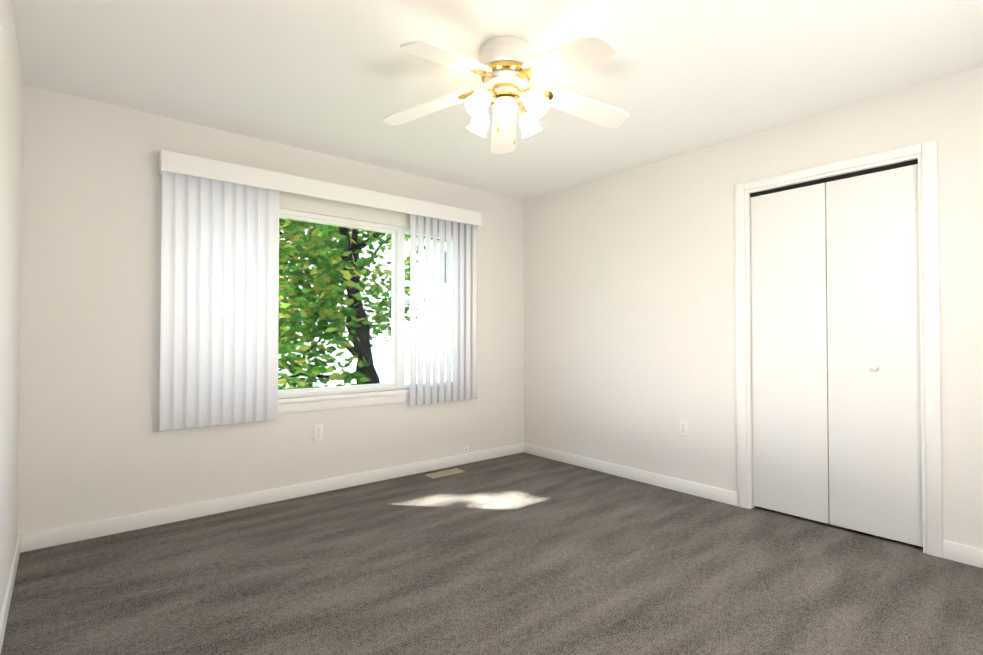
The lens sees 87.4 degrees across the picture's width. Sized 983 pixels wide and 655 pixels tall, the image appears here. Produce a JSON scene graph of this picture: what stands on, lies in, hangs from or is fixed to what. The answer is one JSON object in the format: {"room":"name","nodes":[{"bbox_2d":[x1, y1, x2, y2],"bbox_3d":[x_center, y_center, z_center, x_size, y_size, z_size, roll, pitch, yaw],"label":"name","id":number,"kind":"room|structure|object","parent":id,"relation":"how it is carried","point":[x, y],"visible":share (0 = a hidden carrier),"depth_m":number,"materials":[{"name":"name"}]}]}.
{"room":"empty bedroom","nodes":[
{"label":"empty bedroom","id":0,"kind":"room"},
{"bbox_2d":[0,0,23,611],"bbox_3d":[-1.132,-0.082,0.982,0.150,2.440,4.300,1,-1,-40],"label":"wall","id":1,"kind":"structure","parent":0,"point":[11,117],"depth_m":2.11,"materials":[{"name":"white paint"}]},
{"bbox_2d":[0,536,19,654],"bbox_3d":[-1.113,1.095,1.068,0.013,0.090,4.137,1,-1,-40],"label":"baseboard","id":2,"kind":"structure","parent":1,"relation":"attached to","point":[4,612],"depth_m":2.11,"materials":[{"name":"white wood"}]},
{"bbox_2d":[17,85,523,535],"bbox_3d":[-1.120,-0.035,3.891,3.900,2.440,0.150,1,-1,-40],"label":"wall","id":3,"kind":"structure","parent":0,"point":[95,443],"depth_m":3.02,"materials":[{"name":"white paint"}]},
{"bbox_2d":[18,443,523,552],"bbox_3d":[-1.067,1.138,3.810,3.600,0.090,0.013,1,-1,-40],"label":"baseboard","id":4,"kind":"structure","parent":3,"relation":"attached to","point":[61,536],"depth_m":3.31,"materials":[{"name":"white wood"}]},
{"bbox_2d":[313,424,322,440],"bbox_3d":[-1.238,0.751,3.677,0.070,0.115,0.009,1,-1,-40],"label":"electrical outlet","id":5,"kind":"object","parent":3,"relation":"attached to","point":[317,432],"visible":1,"depth_m":3.67,"materials":[{"name":"white plastic"}]},
{"bbox_2d":[158,150,481,430],"bbox_3d":[-1.038,-0.202,3.788,2.390,1.640,0.114,1,-1,-40],"label":"vertical blinds","id":6,"kind":"object","parent":3,"relation":"attached to","point":[219,319],"visible":1,"depth_m":3.31,"materials":[{"name":"white plastic"}]},
{"bbox_2d":[278,208,452,398],"bbox_3d":[-1.115,-0.161,3.871,2.040,1.310,0.070,1,-1,-40],"label":"window","id":7,"kind":"structure","parent":3,"relation":"in","point":[399,301],"depth_m":4.11,"materials":[{"name":"white"}]},
{"bbox_2d":[278,385,459,413],"bbox_3d":[-1.075,0.543,3.813,2.140,0.100,0.052,1,-1,-40],"label":"window sill","id":8,"kind":"structure","parent":3,"relation":"attached to","point":[302,404],"depth_m":3.80,"materials":[{"name":"white wood"}]},
{"bbox_2d":[462,446,468,451],"bbox_3d":[-0.225,1.070,4.518,0.070,0.044,0.009,1,-1,-40],"label":"outlet","id":9,"kind":"object","parent":3,"relation":"attached to","point":[465,449],"visible":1,"depth_m":4.51,"materials":[{"name":"white plastic"}]},
{"bbox_2d":[1,452,982,654],"bbox_3d":[0.547,1.222,2.462,4.650,0.120,4.450,1,-1,-40],"label":"floor","id":10,"kind":"structure","parent":0,"point":[523,553],"depth_m":2.36,"materials":[{"name":"carpet"}]},
{"bbox_2d":[425,468,463,478],"bbox_3d":[-0.378,1.185,4.185,0.310,0.008,0.110,1,-1,-40],"label":"air vent register","id":11,"kind":"object","parent":10,"relation":"on","point":[443,473],"visible":1,"depth_m":4.17,"materials":[{"name":"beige metal"}]},
{"bbox_2d":[11,0,982,199],"bbox_3d":[0.547,-1.338,2.502,4.650,0.120,4.450,1,-1,-40],"label":"ceiling","id":12,"kind":"structure","parent":0,"point":[344,78],"depth_m":2.52,"materials":[{"name":"white paint"}]},
{"bbox_2d":[383,35,627,153],"bbox_3d":[0.079,-1.064,2.341,1.199,0.433,1.173,1,-1,-40],"label":"fan light","id":13,"kind":"object","parent":12,"relation":"hanging from","point":[505,68],"visible":1,"depth_m":2.29,"materials":[{"name":"white plastic"}]},
{"bbox_2d":[523,66,982,548],"bbox_3d":[1.746,-0.043,3.386,0.150,2.440,4.300,1,-1,-40],"label":"wall","id":14,"kind":"structure","parent":0,"point":[629,320],"depth_m":3.67,"materials":[{"name":"white paint"}]},
{"bbox_2d":[524,443,736,505],"bbox_3d":[0.967,1.144,4.173,0.013,0.090,2.039,1,-1,-40],"label":"baseboard","id":15,"kind":"structure","parent":14,"relation":"attached to","point":[701,490],"depth_m":3.95,"materials":[{"name":"white wood"}]},
{"bbox_2d":[679,419,687,436],"bbox_3d":[1.377,0.722,3.692,0.009,0.115,0.070,1,-1,-40],"label":"electrical outlet","id":16,"kind":"object","parent":14,"relation":"attached to","point":[683,427],"visible":1,"depth_m":3.69,"materials":[{"name":"white plastic"}]},
{"bbox_2d":[751,164,922,546],"bbox_3d":[1.978,0.146,3.033,0.067,2.013,0.862,1,-1,-40],"label":"closet door","id":17,"kind":"structure","parent":14,"relation":"in","point":[836,378],"depth_m":2.98,"materials":[{"name":"white wood"}]},
{"bbox_2d":[735,140,942,557],"bbox_3d":[2.013,0.134,3.063,0.150,2.075,0.906,1,-1,-40],"label":"door frame","id":18,"kind":"structure","parent":14,"relation":"in","point":[863,170],"depth_m":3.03,"materials":[{"name":"white wood"}]},
{"bbox_2d":[943,540,982,567],"bbox_3d":[2.623,1.113,2.190,0.013,0.090,1.068,1,-1,-40],"label":"baseboard","id":19,"kind":"structure","parent":14,"relation":"attached to","point":[964,554],"depth_m":2.54,"materials":[{"name":"white wood"}]},
{"label":"outside","id":20,"kind":"structure","parent":0,"visible":0},
{"bbox_3d":[-11.720,2.272,21.922,70.000,0.200,41.130,1,-1,-40],"label":"ground","id":21,"kind":"structure","parent":20,"visible":0},
{"bbox_2d":[278,218,424,389],"bbox_3d":[-1.414,-4.114,5.510,13.587,12.297,12.464,1,-1,-40],"label":"tree","id":22,"kind":"object","parent":21,"relation":"on","point":[355,310],"depth_m":6.82,"materials":[{"name":"green plant"}]},
{"bbox_2d":[278,353,445,386],"bbox_3d":[-3.643,1.393,13.829,24.000,1.300,0.070,1,-1,-40],"label":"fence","id":23,"kind":"object","parent":21,"relation":"on","point":[382,364],"depth_m":14.30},
{"bbox_2d":[278,221,445,388],"bbox_3d":[-9.071,-1.953,20.378,20.800,8.200,9.800,1,-1,-40],"label":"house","id":24,"kind":"structure","parent":21,"relation":"on","point":[384,348],"depth_m":18.92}
]}

